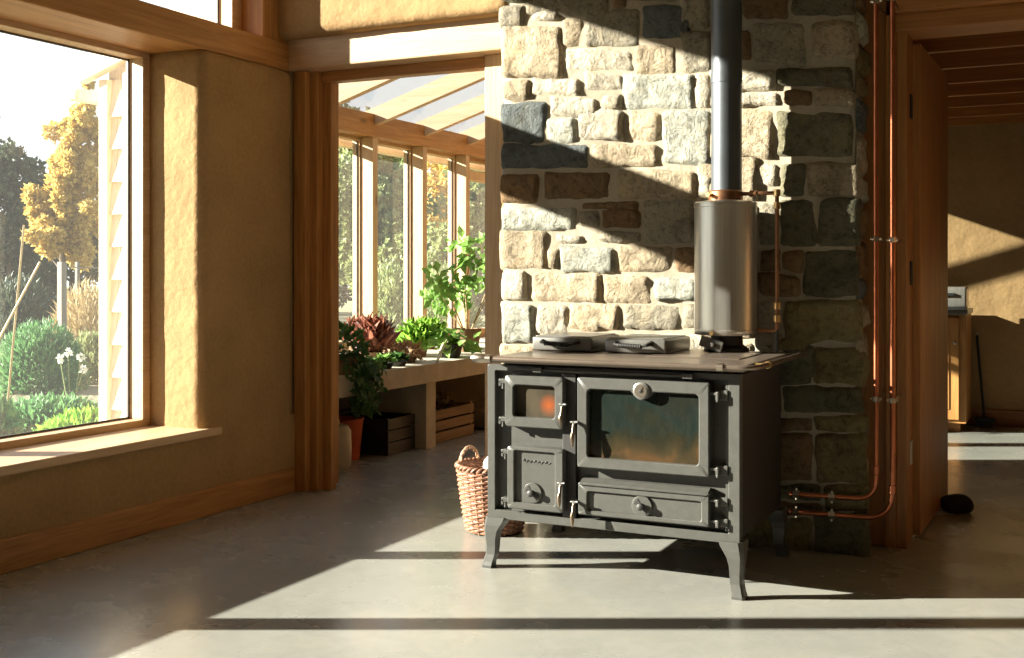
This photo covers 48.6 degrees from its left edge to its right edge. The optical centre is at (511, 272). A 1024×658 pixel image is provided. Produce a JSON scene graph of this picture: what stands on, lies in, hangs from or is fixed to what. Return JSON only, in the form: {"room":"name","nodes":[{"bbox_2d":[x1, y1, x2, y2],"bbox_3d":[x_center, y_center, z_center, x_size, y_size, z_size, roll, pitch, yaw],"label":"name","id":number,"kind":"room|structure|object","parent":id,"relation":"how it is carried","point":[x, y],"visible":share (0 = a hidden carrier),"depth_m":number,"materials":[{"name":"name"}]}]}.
{"room":"farmhouse kitchen","nodes":[
{"label":"farmhouse kitchen","id":0,"kind":"room"},
{"bbox_2d":[0,287,484,431],"bbox_3d":[-2.462,1.575,29.051,150.000,0.350,130.000,0,0,26],"label":"ground","id":1,"kind":"structure","parent":0,"point":[346,310],"depth_m":13.75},
{"bbox_2d":[0,391,30,435],"bbox_3d":[-4.227,1.171,9.200,0.645,0.506,0.645,0,0,26],"label":"leafy plants","id":2,"kind":"object","parent":1,"relation":"on","point":[10,423],"visible":0.79,"depth_m":9.16,"materials":[{"name":"green plant"}]},
{"bbox_2d":[7,225,24,399],"bbox_3d":[-5.467,0.435,12.500,0.200,1.931,0.022,0,0,0],"label":"cane","id":3,"kind":"object","parent":1,"relation":"on","point":[23,229],"visible":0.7,"depth_m":12.49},
{"bbox_2d":[0,262,40,338],"bbox_3d":[-5.418,0.647,12.000,0.866,1.537,0.026,0,0,0],"label":"cane","id":4,"kind":"object","parent":1,"relation":"on","point":[39,263],"visible":1,"depth_m":11.99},
{"bbox_2d":[0,116,49,281],"bbox_3d":[-14.465,-1.785,32.253,3.471,6.381,3.134,0,0,-16],"label":"evergreen tree","id":5,"kind":"object","parent":1,"relation":"on","point":[12,218],"visible":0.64,"depth_m":31.73,"materials":[{"name":"green plant"}]},
{"bbox_2d":[0,270,56,346],"bbox_3d":[-9.112,0.672,20.980,1.952,1.497,1.890,0,0,26],"label":"shrub","id":6,"kind":"object","parent":1,"relation":"on","point":[35,303],"visible":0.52,"depth_m":20.66,"materials":[{"name":"green plant"}]},
{"bbox_2d":[0,315,94,393],"bbox_3d":[-5.632,0.947,13.503,1.245,0.913,1.254,0,0,26],"label":"bush","id":7,"kind":"object","parent":1,"relation":"on","point":[34,348],"visible":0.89,"depth_m":13.23,"materials":[{"name":"green plant"}]},
{"bbox_2d":[0,185,98,311],"bbox_3d":[-15.133,-0.927,38.211,7.207,6.072,5.433,0,0,-6],"label":"evergreen tree","id":8,"kind":"object","parent":1,"relation":"on","point":[49,277],"visible":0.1,"depth_m":37.30,"materials":[{"name":"green plant"}]},
{"bbox_2d":[14,391,98,430],"bbox_3d":[-4.225,1.252,10.388,1.084,0.343,1.066,0,0,26],"label":"leafy plants","id":9,"kind":"object","parent":1,"relation":"on","point":[39,407],"visible":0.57,"depth_m":10.21,"materials":[{"name":"green plant"}]},
{"bbox_2d":[19,81,98,271],"bbox_3d":[-11.714,-1.956,29.930,2.372,6.716,2.293,0,0,-23],"label":"autumn tree","id":10,"kind":"object","parent":1,"relation":"on","point":[62,217],"visible":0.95,"depth_m":29.61,"materials":[{"name":"yellow plant"}]},
{"bbox_2d":[57,262,66,337],"bbox_3d":[-7.540,0.633,19.000,0.110,1.634,0.110,0,0,26],"label":"post","id":11,"kind":"object","parent":1,"relation":"on","point":[61,266],"visible":0.56,"depth_m":18.96,"materials":[{"name":"white wood"}]},
{"bbox_2d":[32,403,98,430],"bbox_3d":[-3.391,1.227,9.004,0.880,0.396,0.873,0,0,26],"label":"leafy plants","id":12,"kind":"object","parent":1,"relation":"on","point":[75,416],"visible":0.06,"depth_m":8.87,"materials":[{"name":"green plant"}]},
{"bbox_2d":[45,276,98,341],"bbox_3d":[-7.478,0.725,20.030,1.581,1.371,1.612,0,0,26],"label":"shrub","id":13,"kind":"object","parent":1,"relation":"on","point":[75,320],"visible":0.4,"depth_m":19.73,"materials":[{"name":"beige plant"}]},
{"bbox_2d":[56,348,88,395],"bbox_3d":[-4.269,1.059,11.002,0.317,0.684,0.107,0,0,0],"label":"flower","id":14,"kind":"object","parent":1,"relation":"on","point":[66,354],"visible":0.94,"depth_m":11.00,"materials":[{"name":"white plant"}]},
{"bbox_2d":[75,262,79,336],"bbox_3d":[-8.430,0.618,22.000,0.070,1.663,0.070,0,0,26],"label":"post","id":15,"kind":"object","parent":1,"relation":"on","point":[77,264],"visible":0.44,"depth_m":21.97,"materials":[{"name":"grey wood"}]},
{"bbox_2d":[71,328,98,383],"bbox_3d":[-5.364,1.049,14.508,0.828,0.722,0.862,0,0,26],"label":"bush","id":16,"kind":"object","parent":1,"relation":"on","point":[90,344],"visible":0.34,"depth_m":14.30,"materials":[{"name":"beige plant"}]},
{"bbox_2d":[339,101,369,285],"bbox_3d":[-3.778,-1.555,25.104,2.396,5.925,2.553,0,0,-41],"label":"tree","id":17,"kind":"object","parent":1,"relation":"on","point":[341,281],"visible":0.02,"depth_m":25.12,"materials":[{"name":"green plant"}]},
{"bbox_2d":[339,148,403,292],"bbox_3d":[-2.404,-0.640,19.011,1.708,4.088,1.555,0,0,-1],"label":"tree","id":18,"kind":"object","parent":1,"relation":"on","point":[390,175],"visible":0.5,"depth_m":18.76,"materials":[{"name":"green plant"}]},
{"bbox_2d":[378,254,403,331],"bbox_3d":[-1.912,0.545,18.018,1.132,1.749,1.150,0,0,26],"label":"bush","id":19,"kind":"object","parent":1,"relation":"on","point":[390,301],"visible":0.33,"depth_m":17.79,"materials":[{"name":"green plant"}]},
{"bbox_2d":[339,262,484,313],"bbox_3d":[-3.744,-0.595,40.224,9.011,7.040,5.307,0,0,-11],"label":"evergreen tree","id":20,"kind":"object","parent":1,"relation":"on","point":[343,290],"visible":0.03,"depth_m":39.78,"materials":[{"name":"green plant"}]},
{"bbox_2d":[390,157,447,288],"bbox_3d":[-2.663,-1.080,26.930,2.655,4.963,2.390,0,0,-4],"label":"tree","id":21,"kind":"object","parent":1,"relation":"on","point":[436,209],"visible":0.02,"depth_m":26.64,"materials":[{"name":"green plant"}]},
{"bbox_2d":[400,168,484,323],"bbox_3d":[-1.256,-0.837,24.027,2.032,4.489,2.108,0,0,26],"label":"tree","id":22,"kind":"object","parent":1,"relation":"on","point":[477,190],"visible":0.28,"depth_m":23.65,"materials":[{"name":"green plant"}]},
{"bbox_2d":[402,261,484,327],"bbox_3d":[-0.996,0.578,16.985,1.386,1.676,1.349,0,0,26],"label":"bush","id":23,"kind":"object","parent":1,"relation":"on","point":[430,312],"visible":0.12,"depth_m":16.84,"materials":[{"name":"green plant"}]},
{"bbox_2d":[427,130,483,282],"bbox_3d":[-1.462,-1.196,29.962,3.412,5.196,2.278,0,0,7],"label":"autumn tree","id":24,"kind":"object","parent":1,"relation":"on","point":[436,184],"visible":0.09,"depth_m":29.32,"materials":[{"name":"orange plant"}]},
{"bbox_2d":[67,0,484,420],"bbox_3d":[-0.915,-0.208,9.653,1.338,3.016,6.070,0,0,26],"label":"wall","id":25,"kind":"structure","parent":0,"point":[110,98],"depth_m":7.14,"materials":[{"name":"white paint"}]},
{"bbox_2d":[288,72,293,413],"bbox_3d":[-3.199,-0.590,3.083,0.480,3.880,8.520,0,0,26],"label":"wall","id":26,"kind":"structure","parent":0,"point":[291,74],"depth_m":6.51,"materials":[{"name":"paint"}]},
{"bbox_2d":[0,18,221,476],"bbox_3d":[-2.730,-0.159,3.978,0.495,2.002,4.540,0,0,26],"label":"window","id":27,"kind":"structure","parent":26,"relation":"in","point":[40,449],"depth_m":5.92,"materials":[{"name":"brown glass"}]},
{"bbox_2d":[0,0,292,71],"bbox_3d":[-3.215,-1.229,3.080,0.515,0.154,7.900,0,0,26],"label":"beam","id":28,"kind":"structure","parent":26,"relation":"attached to","point":[138,25],"depth_m":5.52,"materials":[{"name":"brown wood"}]},
{"bbox_2d":[194,0,286,42],"bbox_3d":[-1.542,-1.918,6.509,0.500,1.224,0.270,0,0,26],"label":"post","id":29,"kind":"object","parent":28,"relation":"on","point":[258,17],"visible":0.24,"depth_m":6.33,"materials":[{"name":"brown wood"}]},
{"bbox_2d":[216,0,240,29],"bbox_3d":[-2.629,-1.723,4.201,0.120,0.834,4.830,0,0,26],"label":"window","id":30,"kind":"structure","parent":26,"relation":"in","point":[228,12],"depth_m":6.30,"materials":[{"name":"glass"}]},
{"bbox_2d":[279,0,507,40],"bbox_3d":[-0.790,-1.951,6.396,1.958,1.264,0.461,0,0,26],"label":"wall","id":31,"kind":"structure","parent":0,"point":[298,19],"depth_m":6.15,"materials":[{"name":"paint"}]},
{"bbox_2d":[339,334,484,351],"bbox_3d":[-1.102,0.940,9.962,0.150,0.620,5.680,0,0,26],"label":"wall","id":32,"kind":"structure","parent":0,"point":[481,335],"depth_m":9.46,"materials":[{"name":"ceramic"}]},
{"bbox_2d":[339,133,360,348],"bbox_3d":[-1.490,-0.270,9.364,0.080,1.800,0.813,0,0,26],"label":"window","id":33,"kind":"structure","parent":32,"relation":"in","point":[356,140],"depth_m":9.68,"materials":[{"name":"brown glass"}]},
{"bbox_2d":[378,141,411,342],"bbox_3d":[-1.125,-0.270,10.108,0.080,1.800,0.815,0,0,26],"label":"window","id":34,"kind":"structure","parent":32,"relation":"in","point":[407,149],"depth_m":10.43,"materials":[{"name":"brown wood"}]},
{"bbox_2d":[427,150,455,335],"bbox_3d":[-0.760,-0.270,10.853,0.080,1.800,0.815,0,0,26],"label":"window","id":35,"kind":"structure","parent":32,"relation":"in","point":[451,158],"depth_m":11.18,"materials":[{"name":"brown wood"}]},
{"bbox_2d":[470,158,484,333],"bbox_3d":[-0.358,-0.270,11.582,0.160,1.800,0.817,0,0,26],"label":"window","id":36,"kind":"structure","parent":32,"relation":"in","point":[479,177],"depth_m":11.51,"materials":[{"name":"brown wood"}]},
{"bbox_2d":[0,420,1023,657],"bbox_3d":[1.445,1.310,3.969,10.300,0.120,14.200,0,0,26],"label":"floor","id":37,"kind":"structure","parent":0,"point":[384,562],"depth_m":4.49,"materials":[{"name":"concrete"}]},
{"bbox_2d":[0,50,294,539],"bbox_3d":[-3.198,0.092,3.065,0.500,2.523,7.889,0,0,26],"label":"wall pier","id":38,"kind":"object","parent":37,"relation":"on","point":[220,356],"visible":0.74,"depth_m":5.92,"materials":[{"name":"paint"}]},
{"bbox_2d":[0,467,294,574],"bbox_3d":[-2.984,1.179,2.950,0.028,0.142,7.870,0,0,26],"label":"baseboard","id":39,"kind":"structure","parent":38,"relation":"attached to","point":[22,551],"depth_m":5.37,"materials":[{"name":"brown wood"}]},
{"bbox_2d":[339,419,351,469],"bbox_3d":[-1.139,1.094,7.263,0.224,0.312,0.224,0,0,26],"label":"canister","id":40,"kind":"object","parent":37,"relation":"on","point":[345,442],"visible":0.4,"depth_m":7.19,"materials":[{"name":"beige ceramic"}]},
{"bbox_2d":[339,408,363,459],"bbox_3d":[-1.129,1.087,7.648,0.264,0.325,0.264,0,0,26],"label":"plant pot","id":41,"kind":"object","parent":37,"relation":"on","point":[356,426],"visible":0.43,"depth_m":7.58,"materials":[{"name":"orange ceramic"}]},
{"bbox_2d":[361,137,377,317],"bbox_3d":[-1.218,0.045,9.691,0.120,2.410,0.075,0,0,26],"label":"post","id":42,"kind":"object","parent":37,"relation":"on","point":[369,145],"visible":0.56,"depth_m":9.66,"materials":[{"name":"beige wood"}]},
{"bbox_2d":[339,411,414,455],"bbox_3d":[-0.975,1.121,7.984,0.460,0.257,0.360,0,0,26],"label":"wooden crate","id":43,"kind":"object","parent":37,"relation":"on","point":[387,433],"visible":0.56,"depth_m":7.80,"materials":[{"name":"brown wood"}]},
{"bbox_2d":[339,337,484,449],"bbox_3d":[-0.654,0.947,9.264,1.230,0.607,4.740,0,0,26],"label":"bench","id":44,"kind":"object","parent":37,"relation":"on","point":[412,387],"visible":0.12,"depth_m":8.11,"materials":[{"name":"wood"}]},
{"bbox_2d":[339,313,364,353],"bbox_3d":[-1.200,0.475,8.774,0.290,0.334,0.315,0,0,-10],"label":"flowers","id":45,"kind":"object","parent":44,"relation":"on","point":[349,318],"visible":0.02,"depth_m":8.72,"materials":[{"name":"plant"}]},
{"bbox_2d":[339,316,387,419],"bbox_3d":[-1.022,0.598,7.254,0.380,0.654,0.503,0,0,26],"label":"trailing plant","id":46,"kind":"object","parent":44,"relation":"on","point":[350,362],"visible":0.77,"depth_m":7.18,"materials":[{"name":"green plant"}]},
{"bbox_2d":[358,355,380,369],"bbox_3d":[-0.946,0.589,7.428,0.189,0.107,0.165,0,0,26],"label":"plant","id":47,"kind":"object","parent":44,"relation":"on","point":[375,360],"visible":0.26,"depth_m":7.41,"materials":[{"name":"green plant"}]},
{"bbox_2d":[368,351,382,356],"bbox_3d":[-0.992,0.602,8.089,0.151,0.080,0.151,0,0,26],"label":"pot","id":48,"kind":"object","parent":44,"relation":"on","point":[373,353],"depth_m":8.03,"materials":[{"name":"brown ceramic"}]},
{"bbox_2d":[349,310,402,356],"bbox_3d":[-0.999,0.449,8.102,0.412,0.386,0.432,0,0,26],"label":"lettuce","id":49,"kind":"object","parent":44,"relation":"on","point":[377,329],"visible":0.82,"depth_m":8.02,"materials":[{"name":"red plant"}]},
{"bbox_2d":[373,352,395,368],"bbox_3d":[-0.865,0.586,7.625,0.190,0.112,0.173,0,0,26],"label":"plant","id":50,"kind":"object","parent":44,"relation":"on","point":[385,358],"visible":0.66,"depth_m":7.60,"materials":[{"name":"green plant"}]},
{"bbox_2d":[381,340,408,354],"bbox_3d":[-0.891,0.566,8.268,0.252,0.200,0.278,0,0,-22],"label":"pot","id":51,"kind":"object","parent":44,"relation":"on","point":[384,350],"visible":0.3,"depth_m":8.23,"materials":[{"name":"brown ceramic"}]},
{"bbox_2d":[389,350,409,366],"bbox_3d":[-0.791,0.586,7.826,0.188,0.112,0.172,0,0,26],"label":"plant","id":52,"kind":"object","parent":44,"relation":"on","point":[399,362],"visible":0.69,"depth_m":7.80,"materials":[{"name":"green plant"}]},
{"bbox_2d":[392,339,424,362],"bbox_3d":[-0.746,0.567,8.185,0.276,0.198,0.259,0,0,26],"label":"plant","id":53,"kind":"object","parent":44,"relation":"on","point":[414,355],"visible":0.75,"depth_m":8.15,"materials":[{"name":"brown plant"}]},
{"bbox_2d":[408,346,426,356],"bbox_3d":[-0.718,0.597,8.667,0.173,0.090,0.173,0,0,26],"label":"pot","id":54,"kind":"object","parent":44,"relation":"on","point":[411,346],"depth_m":8.62,"materials":[{"name":"brown ceramic"}]},
{"bbox_2d":[395,315,445,356],"bbox_3d":[-0.710,0.479,8.665,0.421,0.327,0.436,0,0,26],"label":"lettuce","id":55,"kind":"object","parent":44,"relation":"on","point":[419,330],"visible":0.71,"depth_m":8.57,"materials":[{"name":"green plant"}]},
{"bbox_2d":[414,315,446,348],"bbox_3d":[-0.715,0.492,9.581,0.380,0.300,0.430,0,0,-26],"label":"lettuce","id":56,"kind":"object","parent":44,"relation":"on","point":[442,325],"visible":0.09,"depth_m":9.53,"materials":[{"name":"green plant"}]},
{"bbox_2d":[436,338,447,362],"bbox_3d":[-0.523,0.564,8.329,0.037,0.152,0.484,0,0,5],"label":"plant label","id":57,"kind":"object","parent":44,"relation":"on","point":[441,349],"visible":0.98,"depth_m":8.36,"materials":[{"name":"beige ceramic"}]},
{"bbox_2d":[420,328,482,357],"bbox_3d":[-0.449,0.539,8.672,0.433,0.238,0.498,0,0,26],"label":"leaf plant","id":58,"kind":"object","parent":44,"relation":"on","point":[452,349],"visible":0.92,"depth_m":8.56,"materials":[{"name":"green plant"}]},
{"bbox_2d":[419,225,484,351],"bbox_3d":[-0.376,0.123,9.278,0.785,1.038,0.999,0,0,9],"label":"plant","id":59,"kind":"object","parent":44,"relation":"on","point":[467,283],"visible":0.82,"depth_m":9.13,"materials":[{"name":"green plant"}]},
{"bbox_2d":[412,146,426,320],"bbox_3d":[-0.853,0.045,10.437,0.120,2.410,0.075,0,0,26],"label":"post","id":60,"kind":"object","parent":37,"relation":"on","point":[419,154],"visible":0.54,"depth_m":10.40,"materials":[{"name":"beige wood"}]},
{"bbox_2d":[436,401,473,443],"bbox_3d":[-0.651,1.121,8.622,0.480,0.257,0.650,0,0,26],"label":"wooden crate","id":61,"kind":"object","parent":37,"relation":"on","point":[456,422],"visible":0.26,"depth_m":8.58,"materials":[{"name":"brown wood"}]},
{"bbox_2d":[436,389,457,409],"bbox_3d":[-0.642,0.991,8.601,0.423,0.222,0.559,0,0,26],"label":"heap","id":62,"kind":"object","parent":61,"relation":"in","point":[442,395],"visible":0.17,"depth_m":8.64,"materials":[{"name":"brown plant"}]},
{"bbox_2d":[456,155,469,327],"bbox_3d":[-0.487,0.045,11.182,0.120,2.410,0.075,0,0,26],"label":"post","id":63,"kind":"object","parent":37,"relation":"on","point":[462,161],"visible":0.47,"depth_m":11.15,"materials":[{"name":"beige wood"}]},
{"bbox_2d":[472,401,484,428],"bbox_3d":[-0.225,1.140,9.090,0.210,0.220,0.220,0,0,2],"label":"stub","id":64,"kind":"object","parent":37,"relation":"on","point":[479,406],"visible":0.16,"depth_m":9.00,"materials":[{"name":"brown wood"}]},
{"bbox_2d":[454,445,524,535],"bbox_3d":[-0.085,1.051,5.505,0.387,0.392,0.388,0,0,43],"label":"wicker basket","id":65,"kind":"object","parent":37,"relation":"on","point":[472,479],"visible":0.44,"depth_m":5.38,"materials":[{"name":"brown wicker"}]},
{"bbox_2d":[483,457,487,473],"bbox_3d":[-0.043,0.946,5.487,0.190,0.179,0.211,0,0,26],"label":"cloth","id":66,"kind":"object","parent":65,"relation":"in","point":[485,464],"visible":0.06,"depth_m":5.44,"materials":[{"name":"fabric"}]},
{"bbox_2d":[471,332,808,600],"bbox_3d":[0.574,0.766,4.911,1.230,0.967,0.936,0,0,26],"label":"range cooker","id":67,"kind":"object","parent":37,"relation":"on","point":[647,434],"visible":1,"depth_m":4.59,"materials":[{"name":"black metal"}]},
{"bbox_2d":[699,0,748,352],"bbox_3d":[0.951,-1.090,5.063,0.200,2.879,0.250,0,0,26],"label":"flue pipe","id":68,"kind":"object","parent":67,"relation":"on","point":[726,15],"visible":0.88,"depth_m":5.03,"materials":[{"name":"metal"}]},
{"bbox_2d":[694,189,757,335],"bbox_3d":[0.954,-0.047,5.079,0.281,0.644,0.301,0,0,26],"label":"water tank","id":69,"kind":"object","parent":68,"relation":"attached to","point":[725,225],"visible":0.99,"depth_m":4.97,"materials":[{"name":"silver metal"}]},
{"bbox_2d":[742,189,780,351],"bbox_3d":[1.104,-0.012,5.016,0.167,0.713,0.031,0,0,26],"label":"pipe","id":70,"kind":"object","parent":69,"relation":"attached to","point":[776,192],"visible":1,"depth_m":4.98,"materials":[{"name":"orange metal"}]},
{"bbox_2d":[941,494,973,513],"bbox_3d":[2.329,1.203,5.930,0.165,0.094,0.170,0,0,26],"label":"door stop","id":71,"kind":"object","parent":37,"relation":"on","point":[952,503],"visible":1,"depth_m":5.87,"materials":[{"name":"black rubber"}]},
{"bbox_2d":[948,313,970,431],"bbox_3d":[3.188,0.787,9.301,1.035,0.925,0.571,0,0,26],"label":"base cabinet","id":72,"kind":"object","parent":37,"relation":"on","point":[959,326],"visible":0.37,"depth_m":8.88,"materials":[{"name":"brown wood"}]},
{"bbox_2d":[948,308,972,314],"bbox_3d":[3.181,0.305,9.305,1.080,0.040,0.570,0,0,26],"label":"countertop","id":73,"kind":"structure","parent":72,"relation":"on","point":[967,311],"depth_m":8.85,"materials":[{"name":"stone"}]},
{"bbox_2d":[948,286,968,308],"bbox_3d":[3.481,0.197,9.071,0.305,0.176,0.245,0,0,26],"label":"toaster","id":74,"kind":"object","parent":73,"relation":"on","point":[958,297],"visible":0.47,"depth_m":8.95,"materials":[{"name":"silver metal"}]},
{"bbox_2d":[974,333,994,427],"bbox_3d":[3.862,0.871,9.263,0.160,0.759,0.174,0,0,26],"label":"broom","id":75,"kind":"object","parent":37,"relation":"on","point":[984,421],"visible":1,"depth_m":9.22,"materials":[{"name":"black metal"}]},
{"bbox_3d":[-2.313,0.045,7.457,0.120,2.410,0.075,0,0,26],"label":"post","id":76,"kind":"object","parent":37,"relation":"on","visible":0},
{"bbox_2d":[339,106,484,160],"bbox_3d":[-1.084,-1.255,9.954,0.140,0.190,5.680,0,0,26],"label":"beam","id":77,"kind":"structure","parent":76,"relation":"on","point":[353,122],"depth_m":10.09,"materials":[{"name":"brown wood"}]},
{"bbox_2d":[339,78,399,105],"bbox_3d":[-0.532,-1.702,8.432,2.940,1.001,0.070,0,0,26],"label":"rafter","id":78,"kind":"object","parent":77,"relation":"on","point":[348,92],"depth_m":8.73,"materials":[{"name":"brown wood"}]},
{"bbox_2d":[365,71,484,125],"bbox_3d":[-0.168,-1.702,9.176,2.940,1.001,0.070,0,0,26],"label":"rafter","id":79,"kind":"object","parent":77,"relation":"on","point":[449,84],"visible":0.25,"depth_m":9.42,"materials":[{"name":"brown wood"}]},
{"bbox_2d":[416,93,484,135],"bbox_3d":[0.198,-1.702,9.921,2.940,1.001,0.070,0,0,26],"label":"rafter","id":80,"kind":"object","parent":77,"relation":"on","point":[469,109],"visible":0.1,"depth_m":10.24,"materials":[{"name":"brown wood"}]},
{"bbox_2d":[459,122,484,144],"bbox_3d":[0.563,-1.702,10.666,2.940,1.001,0.070,0,0,26],"label":"rafter","id":81,"kind":"object","parent":77,"relation":"on","point":[476,134],"visible":0.1,"depth_m":11.08,"materials":[{"name":"beige wood"}]},
{"bbox_2d":[499,0,870,556],"bbox_3d":[0.798,-0.610,5.493,1.843,3.844,0.268,0,0,26],"label":"stone wall","id":82,"kind":"structure","parent":0,"point":[605,110],"depth_m":5.35,"materials":[{"name":"beige stone"}]},
{"bbox_2d":[788,0,885,502],"bbox_3d":[1.475,-0.753,5.113,0.404,3.534,0.296,0,0,26],"label":"pipe","id":83,"kind":"object","parent":82,"relation":"attached to","point":[875,238],"visible":1,"depth_m":4.92,"materials":[{"name":"orange metal"}]},
{"bbox_2d":[788,0,901,520],"bbox_3d":[1.506,-0.713,5.098,0.473,3.614,0.296,0,0,26],"label":"pipe","id":84,"kind":"object","parent":82,"relation":"attached to","point":[892,239],"visible":1,"depth_m":4.89,"materials":[{"name":"orange metal"}]},
{"bbox_2d":[948,123,1023,410],"bbox_3d":[5.262,-0.150,8.858,7.150,2.800,0.300,0,0,26],"label":"wall","id":85,"kind":"structure","parent":0,"point":[986,162],"depth_m":9.34,"materials":[{"name":"beige paint"}]},
{"bbox_2d":[966,408,1023,426],"bbox_3d":[5.258,1.185,8.679,7.000,0.130,0.025,0,0,26],"label":"baseboard","id":86,"kind":"structure","parent":85,"relation":"attached to","point":[1002,417],"depth_m":9.28,"materials":[{"name":"brown wood"}]},
{"label":"outside","id":87,"kind":"structure","parent":0,"visible":0},
{"bbox_2d":[67,267,98,268],"bbox_3d":[-7.947,-0.101,21.000,0.024,0.030,2.002,0,0,-3],"label":"wire","id":88,"kind":"object","parent":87,"point":[67,267],"visible":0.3,"depth_m":21.00,"materials":[{"name":"grey metal"}]},
{"bbox_3d":[3.225,-0.640,4.533,7.000,3.780,0.260,0,0,26],"label":"wall","id":89,"kind":"structure","parent":0,"visible":0},
{"bbox_2d":[287,17,501,71],"bbox_3d":[-0.573,-1.244,6.328,1.400,0.177,0.380,0,0,26],"label":"lintel","id":90,"kind":"object","parent":89,"relation":"attached to","point":[475,38],"visible":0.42,"depth_m":6.15,"materials":[{"name":"brown wood"}]},
{"bbox_2d":[294,54,503,491],"bbox_3d":[-0.556,0.048,6.345,1.385,2.405,0.335,0,0,26],"label":"door frame","id":91,"kind":"structure","parent":89,"relation":"in","point":[316,94],"depth_m":6.49,"materials":[{"name":"brown wood"}]},
{"bbox_2d":[863,0,1023,548],"bbox_3d":[2.321,-0.050,4.960,1.520,2.600,0.290,0,0,26],"label":"door frame","id":92,"kind":"structure","parent":89,"relation":"in","point":[915,19],"depth_m":5.15,"materials":[{"name":"brown wood"}]},
{"bbox_2d":[913,43,947,535],"bbox_3d":[2.140,0.077,5.794,0.043,2.315,1.030,0,0,28],"label":"door","id":93,"kind":"structure","parent":92,"relation":"attached to","point":[930,83],"depth_m":5.56,"materials":[{"name":"brown wood"}]},
{"bbox_3d":[4.272,-1.420,6.782,7.100,0.100,4.700,0,0,26],"label":"ceiling","id":94,"kind":"structure","parent":0,"visible":0},
{"bbox_2d":[913,31,1023,53],"bbox_3d":[3.696,-1.285,5.493,7.000,0.170,0.038,0,0,26],"label":"ceiling beam","id":95,"kind":"structure","parent":94,"relation":"attached to","point":[1015,38],"depth_m":6.08,"materials":[{"name":"brown wood"}]},
{"bbox_2d":[929,46,1023,69],"bbox_3d":[3.942,-1.285,5.996,7.000,0.170,0.038,0,0,26],"label":"ceiling beam","id":96,"kind":"structure","parent":94,"relation":"attached to","point":[1008,55],"depth_m":6.58,"materials":[{"name":"brown wood"}]},
{"bbox_2d":[942,64,1023,83],"bbox_3d":[4.189,-1.285,6.499,7.000,0.170,0.038,0,0,26],"label":"ceiling beam","id":97,"kind":"structure","parent":94,"relation":"attached to","point":[1004,72],"depth_m":7.08,"materials":[{"name":"brown wood"}]},
{"bbox_2d":[948,79,1023,96],"bbox_3d":[4.435,-1.285,7.002,7.000,0.170,0.038,0,0,26],"label":"ceiling beam","id":98,"kind":"structure","parent":94,"relation":"attached to","point":[1005,86],"depth_m":7.60,"materials":[{"name":"brown wood"}]},
{"bbox_2d":[948,92,1023,107],"bbox_3d":[4.682,-1.285,7.504,7.000,0.170,0.038,0,0,26],"label":"ceiling beam","id":99,"kind":"structure","parent":94,"relation":"attached to","point":[1006,98],"depth_m":8.12,"materials":[{"name":"brown wood"}]},
{"bbox_2d":[948,104,1023,117],"bbox_3d":[4.928,-1.285,8.007,7.000,0.170,0.038,0,0,26],"label":"ceiling beam","id":100,"kind":"structure","parent":94,"relation":"attached to","point":[1011,109],"depth_m":8.63,"materials":[{"name":"brown wood"}]},
{"bbox_2d":[948,114,1023,126],"bbox_3d":[5.175,-1.285,8.510,7.000,0.170,0.038,0,0,26],"label":"ceiling beam","id":101,"kind":"structure","parent":94,"relation":"attached to","point":[1014,118],"depth_m":9.15,"materials":[{"name":"brown wood"}]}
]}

